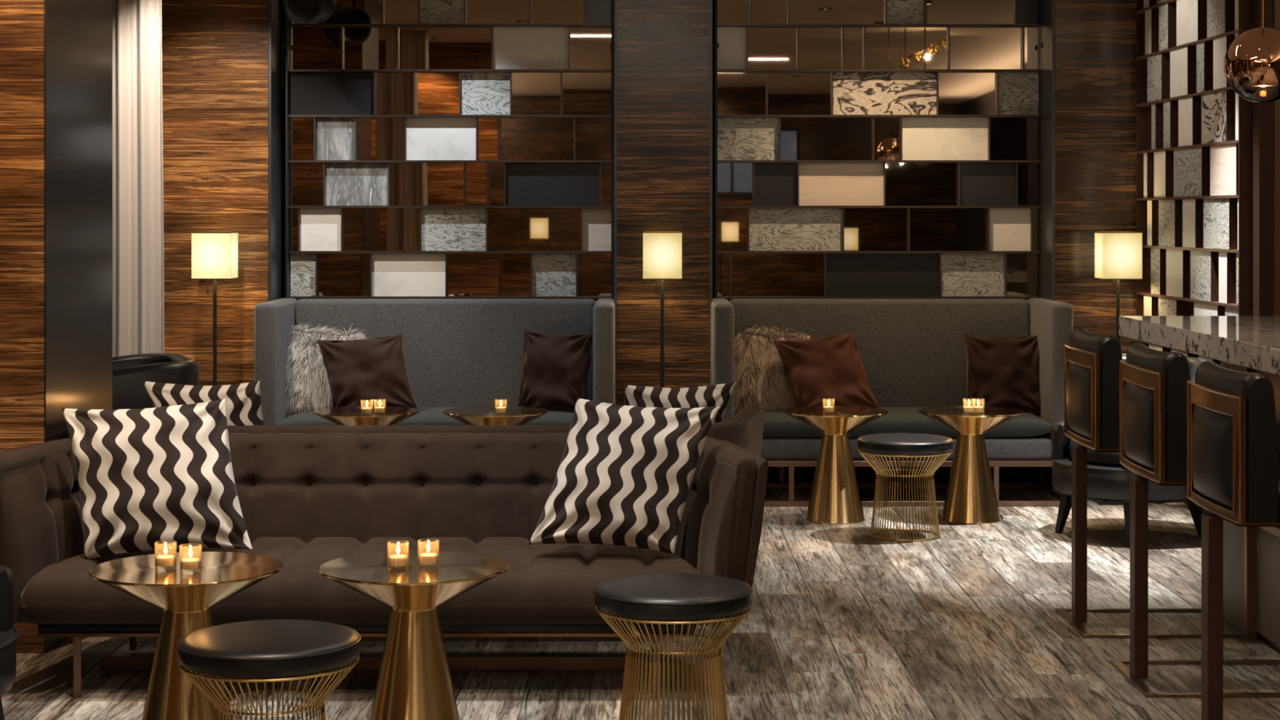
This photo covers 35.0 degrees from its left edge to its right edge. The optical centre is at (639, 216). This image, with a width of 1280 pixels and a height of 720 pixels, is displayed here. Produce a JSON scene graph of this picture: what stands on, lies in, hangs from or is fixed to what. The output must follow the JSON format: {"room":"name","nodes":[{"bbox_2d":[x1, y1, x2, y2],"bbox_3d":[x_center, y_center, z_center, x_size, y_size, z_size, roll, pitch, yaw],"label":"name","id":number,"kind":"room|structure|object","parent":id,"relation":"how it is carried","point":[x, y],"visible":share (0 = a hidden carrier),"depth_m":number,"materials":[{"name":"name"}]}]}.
{"room":"lounge bar","nodes":[
{"label":"lounge bar","id":0,"kind":"room"},
{"bbox_2d":[0,488,1279,719],"bbox_3d":[0.500,1.475,3.050,7.600,0.060,16.300,0,0,0],"label":"floor","id":1,"kind":"structure","parent":0,"point":[843,622],"depth_m":6.79,"materials":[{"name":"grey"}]},
{"bbox_2d":[0,564,18,719],"bbox_3d":[-1.987,1.045,5.301,0.698,0.800,0.702,0,0,15],"label":"tub chair","id":2,"kind":"object","parent":1,"relation":"on","point":[8,637],"visible":1,"depth_m":5.41,"materials":[{"name":"black leather"}]},
{"bbox_2d":[0,0,112,653],"bbox_3d":[-2.583,-0.080,7.145,1.234,3.050,0.850,0,0,0],"label":"wall","id":3,"kind":"structure","parent":1,"relation":"on","point":[56,55],"depth_m":6.81,"materials":[{"name":"brown wood"}]},
{"bbox_2d":[112,353,199,409],"bbox_3d":[-2.378,1.045,9.201,0.698,0.800,0.702,0,0,-22],"label":"tub chair","id":4,"kind":"object","parent":1,"relation":"on","point":[129,371],"visible":0.16,"depth_m":8.93,"materials":[{"name":"black leather"}]},
{"bbox_2d":[88,551,283,719],"bbox_3d":[-1.196,1.185,5.360,0.502,0.519,0.502,0,0,0],"label":"table","id":5,"kind":"object","parent":1,"relation":"on","point":[186,602],"visible":0.86,"depth_m":5.28,"materials":[{"name":"gold metal"}]},
{"bbox_2d":[154,540,177,571],"bbox_3d":[-1.242,0.889,5.317,0.057,0.073,0.057,0,0,0],"label":"votive candle","id":6,"kind":"object","parent":5,"relation":"on","point":[166,560],"visible":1,"depth_m":5.30,"materials":[{"name":"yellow glass"}]},
{"bbox_2d":[179,543,201,574],"bbox_3d":[-1.166,0.889,5.271,0.057,0.073,0.057,0,0,0],"label":"votive candle","id":7,"kind":"object","parent":5,"relation":"on","point":[190,563],"visible":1,"depth_m":5.26,"materials":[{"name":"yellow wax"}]},
{"bbox_2d":[191,231,238,385],"bbox_3d":[-2.155,0.761,10.300,0.240,1.367,0.240,0,0,0],"label":"floor lamp","id":8,"kind":"object","parent":1,"relation":"on","point":[215,255],"visible":0.79,"depth_m":10.20,"materials":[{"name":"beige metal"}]},
{"bbox_2d":[176,619,360,719],"bbox_3d":[-0.882,1.218,4.840,0.432,0.455,0.432,0,0,-16],"label":"stool","id":9,"kind":"object","parent":1,"relation":"on","point":[265,648],"visible":1,"depth_m":4.73,"materials":[{"name":"black leather"}]},
{"bbox_2d":[177,619,360,677],"bbox_3d":[-0.882,1.022,4.840,0.429,0.063,0.429,0,0,-2],"label":"seat cushion","id":10,"kind":"object","parent":9,"relation":"on","point":[265,648],"depth_m":4.72,"materials":[{"name":"black leather"}]},
{"bbox_2d":[313,405,419,426],"bbox_3d":[-1.300,1.185,9.670,0.502,0.519,0.502,0,0,16],"label":"table","id":11,"kind":"object","parent":1,"relation":"on","point":[342,415],"visible":0.35,"depth_m":9.53,"materials":[{"name":"gold metal"}]},
{"bbox_2d":[360,399,373,416],"bbox_3d":[-1.268,0.889,9.434,0.057,0.073,0.057,0,0,0],"label":"votive candle","id":12,"kind":"object","parent":11,"relation":"on","point":[366,410],"visible":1,"depth_m":9.42,"materials":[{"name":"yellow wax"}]},
{"bbox_2d":[373,399,386,415],"bbox_3d":[-1.213,0.889,9.464,0.057,0.073,0.057,0,0,0],"label":"votive candle","id":13,"kind":"object","parent":11,"relation":"on","point":[379,409],"visible":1,"depth_m":9.45,"materials":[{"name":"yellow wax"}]},
{"bbox_2d":[0,432,768,697],"bbox_3d":[-0.820,1.085,6.454,2.414,0.719,0.823,0,0,0],"label":"tufted sofa","id":14,"kind":"object","parent":1,"relation":"on","point":[307,501],"visible":0.55,"depth_m":6.43,"materials":[{"name":"brown fabric"}]},
{"bbox_2d":[62,399,252,559],"bbox_3d":[-1.515,0.820,6.362,0.631,0.481,0.245,0,0,2],"label":"striped cushion","id":15,"kind":"object","parent":14,"relation":"on","point":[164,475],"visible":1,"depth_m":6.29,"materials":[{"name":"fabric"}]},
{"bbox_2d":[528,398,719,554],"bbox_3d":[-0.047,0.810,6.364,0.591,0.466,0.246,0,0,4],"label":"striped cushion","id":16,"kind":"object","parent":14,"relation":"on","point":[624,475],"visible":1,"depth_m":6.29,"materials":[{"name":"fabric"}]},
{"bbox_2d":[318,550,509,719],"bbox_3d":[-0.598,1.185,5.380,0.502,0.519,0.502,0,0,-3],"label":"table","id":17,"kind":"object","parent":1,"relation":"on","point":[415,682],"visible":0.95,"depth_m":5.30,"materials":[{"name":"gold metal"}]},
{"bbox_2d":[386,540,408,571],"bbox_3d":[-0.634,0.889,5.322,0.057,0.073,0.057,0,0,0],"label":"votive candle","id":18,"kind":"object","parent":17,"relation":"on","point":[397,560],"visible":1,"depth_m":5.31,"materials":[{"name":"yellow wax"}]},
{"bbox_2d":[417,538,439,569],"bbox_3d":[-0.557,0.889,5.350,0.057,0.073,0.057,0,0,0],"label":"votive candle","id":19,"kind":"object","parent":17,"relation":"on","point":[428,557],"visible":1,"depth_m":5.34,"materials":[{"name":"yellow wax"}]},
{"bbox_2d":[254,297,615,426],"bbox_3d":[-1.026,0.940,10.469,1.795,1.010,0.722,0,0,0],"label":"settee","id":20,"kind":"object","parent":1,"relation":"on","point":[459,353],"visible":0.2,"depth_m":10.69,"materials":[{"name":"grey fabric"}]},
{"bbox_2d":[284,321,367,417],"bbox_3d":[-1.656,0.806,10.531,0.500,0.532,0.297,0,0,0],"label":"cushion","id":21,"kind":"object","parent":20,"relation":"on","point":[307,379],"visible":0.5,"depth_m":10.45,"materials":[{"name":"grey fur"}]},
{"bbox_2d":[316,334,417,408],"bbox_3d":[-1.387,0.807,10.323,0.549,0.409,0.220,0,0,6],"label":"velvet cushion","id":22,"kind":"object","parent":20,"relation":"on","point":[366,370],"visible":0.8,"depth_m":10.27,"materials":[{"name":"brown fabric"}]},
{"bbox_2d":[276,407,573,426],"bbox_3d":[-1.026,1.057,10.420,1.571,0.120,0.604,0,0,0],"label":"seat cushion","id":23,"kind":"object","parent":20,"relation":"on","point":[426,415],"depth_m":10.14,"materials":[{"name":"grey fabric"}]},
{"bbox_2d":[517,330,593,411],"bbox_3d":[-0.438,0.802,10.470,0.402,0.410,0.203,0,0,26],"label":"velvet cushion","id":24,"kind":"object","parent":20,"relation":"on","point":[556,366],"visible":0.82,"depth_m":10.40,"materials":[{"name":"brown fabric"}]},
{"bbox_2d":[145,407,764,457],"bbox_3d":[-0.730,1.085,7.407,2.414,0.719,0.823,0,0,0],"label":"tufted sofa","id":25,"kind":"object","parent":1,"relation":"on","point":[744,429],"visible":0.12,"depth_m":7.04,"materials":[{"name":"brown fabric"}]},
{"bbox_2d":[142,381,264,426],"bbox_3d":[-1.538,0.794,7.330,0.490,0.408,0.177,0,0,-1],"label":"striped cushion","id":26,"kind":"object","parent":25,"relation":"on","point":[243,400],"visible":0.29,"depth_m":7.26,"materials":[{"name":"fabric"}]},
{"bbox_2d":[623,382,736,422],"bbox_3d":[0.099,0.794,7.329,0.487,0.397,0.184,0,0,-5],"label":"striped cushion","id":27,"kind":"object","parent":25,"relation":"on","point":[716,395],"visible":0.29,"depth_m":7.26,"materials":[{"name":"fabric"}]},
{"bbox_2d":[442,405,548,426],"bbox_3d":[-0.687,1.185,9.670,0.502,0.519,0.502,0,0,36],"label":"table","id":28,"kind":"object","parent":1,"relation":"on","point":[485,415],"visible":0.35,"depth_m":9.54,"materials":[{"name":"gold metal"}]},
{"bbox_2d":[494,399,506,415],"bbox_3d":[-0.648,0.889,9.464,0.057,0.073,0.057,0,0,0],"label":"votive candle","id":29,"kind":"object","parent":28,"relation":"on","point":[500,409],"visible":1,"depth_m":9.45,"materials":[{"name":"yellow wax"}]},
{"bbox_2d":[642,231,682,387],"bbox_3d":[0.113,0.761,10.300,0.240,1.367,0.240,0,0,0],"label":"floor lamp","id":30,"kind":"object","parent":1,"relation":"on","point":[662,251],"visible":0.83,"depth_m":10.20,"materials":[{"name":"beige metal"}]},
{"bbox_2d":[593,573,753,719],"bbox_3d":[0.090,1.218,5.500,0.432,0.455,0.432,0,0,-42],"label":"stool","id":31,"kind":"object","parent":1,"relation":"on","point":[666,597],"visible":1,"depth_m":5.41,"materials":[{"name":"black leather"}]},
{"bbox_2d":[594,573,752,620],"bbox_3d":[0.090,1.022,5.500,0.429,0.063,0.429,0,0,0],"label":"seat cushion","id":32,"kind":"object","parent":31,"relation":"on","point":[650,596],"depth_m":5.37,"materials":[{"name":"black leather"}]},
{"bbox_2d":[782,405,888,524],"bbox_3d":[0.930,1.185,9.670,0.502,0.519,0.502,0,0,30],"label":"table","id":33,"kind":"object","parent":1,"relation":"on","point":[835,498],"visible":0.95,"depth_m":9.58,"materials":[{"name":"gold metal"}]},
{"bbox_2d":[822,398,835,414],"bbox_3d":[0.882,0.889,9.494,0.057,0.073,0.057,0,0,0],"label":"votive candle","id":34,"kind":"object","parent":33,"relation":"on","point":[827,409],"visible":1,"depth_m":9.48,"materials":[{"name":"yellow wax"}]},
{"bbox_2d":[710,297,1072,506],"bbox_3d":[1.264,0.940,10.469,1.795,1.010,0.722,0,0,0],"label":"settee","id":35,"kind":"object","parent":1,"relation":"on","point":[912,351],"visible":0.44,"depth_m":10.69,"materials":[{"name":"grey fabric"}]},
{"bbox_2d":[734,322,812,412],"bbox_3d":[0.694,0.811,10.526,0.493,0.520,0.295,0,0,1],"label":"cushion","id":36,"kind":"object","parent":35,"relation":"on","point":[761,378],"visible":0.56,"depth_m":10.46,"materials":[{"name":"fur"}]},
{"bbox_2d":[773,332,879,408],"bbox_3d":[0.947,0.807,10.330,0.536,0.427,0.213,0,0,2],"label":"velvet cushion","id":37,"kind":"object","parent":35,"relation":"on","point":[829,368],"visible":0.84,"depth_m":10.27,"materials":[{"name":"brown fabric"}]},
{"bbox_2d":[734,407,1051,438],"bbox_3d":[1.264,1.057,10.420,1.571,0.120,0.604,0,0,0],"label":"seat cushion","id":38,"kind":"object","parent":35,"relation":"on","point":[777,424],"depth_m":10.12,"materials":[{"name":"grey fabric"}]},
{"bbox_2d":[964,333,1040,413],"bbox_3d":[1.872,0.812,10.467,0.413,0.408,0.199,0,0,-9],"label":"velvet cushion","id":39,"kind":"object","parent":35,"relation":"on","point":[1003,371],"visible":0.91,"depth_m":10.42,"materials":[{"name":"brown fabric"}]},
{"bbox_2d":[857,432,953,542],"bbox_3d":[1.196,1.218,9.170,0.432,0.455,0.432,0,0,19],"label":"stool","id":40,"kind":"object","parent":1,"relation":"on","point":[895,444],"visible":1,"depth_m":9.05,"materials":[{"name":"gold metal"}]},
{"bbox_2d":[857,432,953,454],"bbox_3d":[1.196,1.022,9.170,0.429,0.063,0.429,0,0,-1],"label":"seat cushion","id":41,"kind":"object","parent":40,"relation":"on","point":[892,443],"depth_m":9.02,"materials":[{"name":"black leather"}]},
{"bbox_2d":[917,405,1024,524],"bbox_3d":[1.575,1.185,9.670,0.502,0.519,0.502,0,0,-31],"label":"table","id":42,"kind":"object","parent":1,"relation":"on","point":[971,498],"visible":0.88,"depth_m":9.58,"materials":[{"name":"gold metal"}]},
{"bbox_2d":[963,398,975,414],"bbox_3d":[1.538,0.889,9.494,0.057,0.073,0.057,0,0,0],"label":"votive candle","id":43,"kind":"object","parent":42,"relation":"on","point":[967,409],"visible":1,"depth_m":9.48,"materials":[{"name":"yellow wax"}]},
{"bbox_2d":[972,398,984,414],"bbox_3d":[1.582,0.889,9.494,0.057,0.073,0.057,0,0,0],"label":"votive candle","id":44,"kind":"object","parent":42,"relation":"on","point":[977,409],"visible":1,"depth_m":9.48,"materials":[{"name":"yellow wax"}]},
{"bbox_2d":[1092,231,1142,505],"bbox_3d":[2.420,0.761,10.280,0.240,1.367,0.240,0,0,0],"label":"floor lamp","id":45,"kind":"object","parent":1,"relation":"on","point":[1117,255],"visible":0.77,"depth_m":10.18,"materials":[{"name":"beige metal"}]},
{"bbox_2d":[1051,354,1206,546],"bbox_3d":[2.221,1.045,9.201,0.698,0.800,0.702,0,0,-32],"label":"tub chair","id":46,"kind":"object","parent":1,"relation":"on","point":[1108,479],"visible":0.3,"depth_m":8.98,"materials":[{"name":"black leather"}]},
{"bbox_2d":[1068,440,1121,466],"bbox_3d":[2.220,1.046,9.200,0.544,0.118,0.544,0,0,-32],"label":"seat cushion","id":47,"kind":"object","parent":46,"relation":"on","point":[1094,459],"depth_m":9.01,"materials":[{"name":"black leather"}]},
{"bbox_2d":[1055,328,1243,638],"bbox_3d":[1.792,0.927,7.190,0.548,1.036,0.509,0,0,0],"label":"bar stool","id":48,"kind":"object","parent":1,"relation":"on","point":[1091,361],"visible":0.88,"depth_m":7.11,"materials":[{"name":"black leather"}]},
{"bbox_2d":[1109,342,1279,697],"bbox_3d":[1.792,0.927,6.330,0.548,1.036,0.509,0,0,0],"label":"bar stool","id":49,"kind":"object","parent":1,"relation":"on","point":[1153,383],"visible":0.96,"depth_m":6.26,"materials":[{"name":"black leather"}]},
{"bbox_2d":[1119,315,1279,652],"bbox_3d":[2.255,0.915,5.525,0.810,1.060,4.650,0,0,0],"label":"bar counter","id":50,"kind":"object","parent":1,"relation":"on","point":[1246,344],"depth_m":6.93,"materials":[{"name":"stone"}]},
{"bbox_2d":[1119,315,1279,375],"bbox_3d":[2.255,0.423,5.525,0.810,0.077,4.650,0,0,0],"label":"countertop","id":51,"kind":"structure","parent":50,"relation":"on","point":[1252,342],"depth_m":6.87,"materials":[{"name":"stone"}]},
{"bbox_2d":[1186,360,1279,719],"bbox_3d":[1.792,0.927,5.520,0.548,1.036,0.509,0,0,0],"label":"bar stool","id":52,"kind":"object","parent":1,"relation":"on","point":[1233,464],"visible":1,"depth_m":5.43,"materials":[{"name":"black leather"}]},
{"bbox_2d":[161,0,1136,493],"bbox_3d":[0.500,-0.080,10.815,7.600,3.050,0.550,0,0,0],"label":"wall","id":53,"kind":"structure","parent":0,"point":[222,60],"depth_m":10.54,"materials":[{"name":"brown wood"}]},
{"bbox_2d":[282,0,613,298],"bbox_3d":[-1.041,-0.426,10.845,1.824,1.737,0.210,0,0,0],"label":"screen","id":54,"kind":"object","parent":53,"relation":"attached to","point":[435,148],"visible":0.93,"depth_m":10.89,"materials":[{"name":"brown wood"}]},
{"bbox_2d":[282,4,284,296],"bbox_3d":[-1.923,-0.432,10.910,0.020,1.725,0.040,0,0,0],"label":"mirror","id":55,"kind":"object","parent":54,"relation":"attached to","point":[282,5],"depth_m":10.89,"materials":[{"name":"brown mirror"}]},
{"bbox_2d":[713,0,1043,298],"bbox_3d":[1.300,-0.426,10.845,1.819,1.737,0.210,0,0,0],"label":"screen","id":56,"kind":"object","parent":53,"relation":"attached to","point":[864,148],"visible":0.97,"depth_m":10.89,"materials":[{"name":"brown wood"}]},
{"bbox_2d":[1182,0,1279,513],"bbox_3d":[3.498,-0.080,2.900,1.605,3.050,16.000,0,0,0],"label":"wall","id":57,"kind":"structure","parent":0,"point":[1266,116],"depth_m":8.84,"materials":[{"name":"black"}]},
{"bbox_2d":[1136,0,1253,366],"bbox_3d":[2.652,-0.155,9.760,0.090,2.800,1.621,0,0,-2],"label":"screen","id":58,"kind":"object","parent":57,"relation":"attached to","point":[1194,132],"visible":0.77,"depth_m":9.65,"materials":[{"name":"brown metal"}]},
{"bbox_3d":[0.500,-1.655,3.050,7.600,0.100,16.300,0,0,0],"label":"ceiling","id":59,"kind":"structure","parent":0,"visible":0},
{"bbox_2d":[112,0,164,357],"bbox_3d":[-2.485,-0.085,9.997,0.295,3.020,0.080,0,0,0],"label":"curtain","id":60,"kind":"object","parent":59,"relation":"hanging from","point":[138,228],"visible":0.66,"depth_m":10.00,"materials":[{"name":"beige fabric"}]},
{"bbox_2d":[282,0,336,24],"bbox_3d":[-1.662,-1.283,10.212,0.270,0.644,0.240,0,0,0],"label":"pendant lamp","id":61,"kind":"object","parent":59,"relation":"hanging from","point":[300,11],"visible":1,"depth_m":10.16,"materials":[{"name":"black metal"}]},
{"bbox_2d":[288,0,319,18],"bbox_3d":[-1.681,-1.087,10.160,0.216,0.216,0.018,0,0,28],"label":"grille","id":62,"kind":"object","parent":61,"relation":"attached to","point":[297,9],"depth_m":10.15,"materials":[{"name":"black metal"}]},
{"bbox_2d":[1223,0,1279,102],"bbox_3d":[2.086,-0.992,6.800,0.253,1.224,0.253,0,0,0],"label":"globe pendant","id":63,"kind":"object","parent":59,"relation":"hanging from","point":[1251,63],"visible":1,"depth_m":6.73,"materials":[{"name":"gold metal"}]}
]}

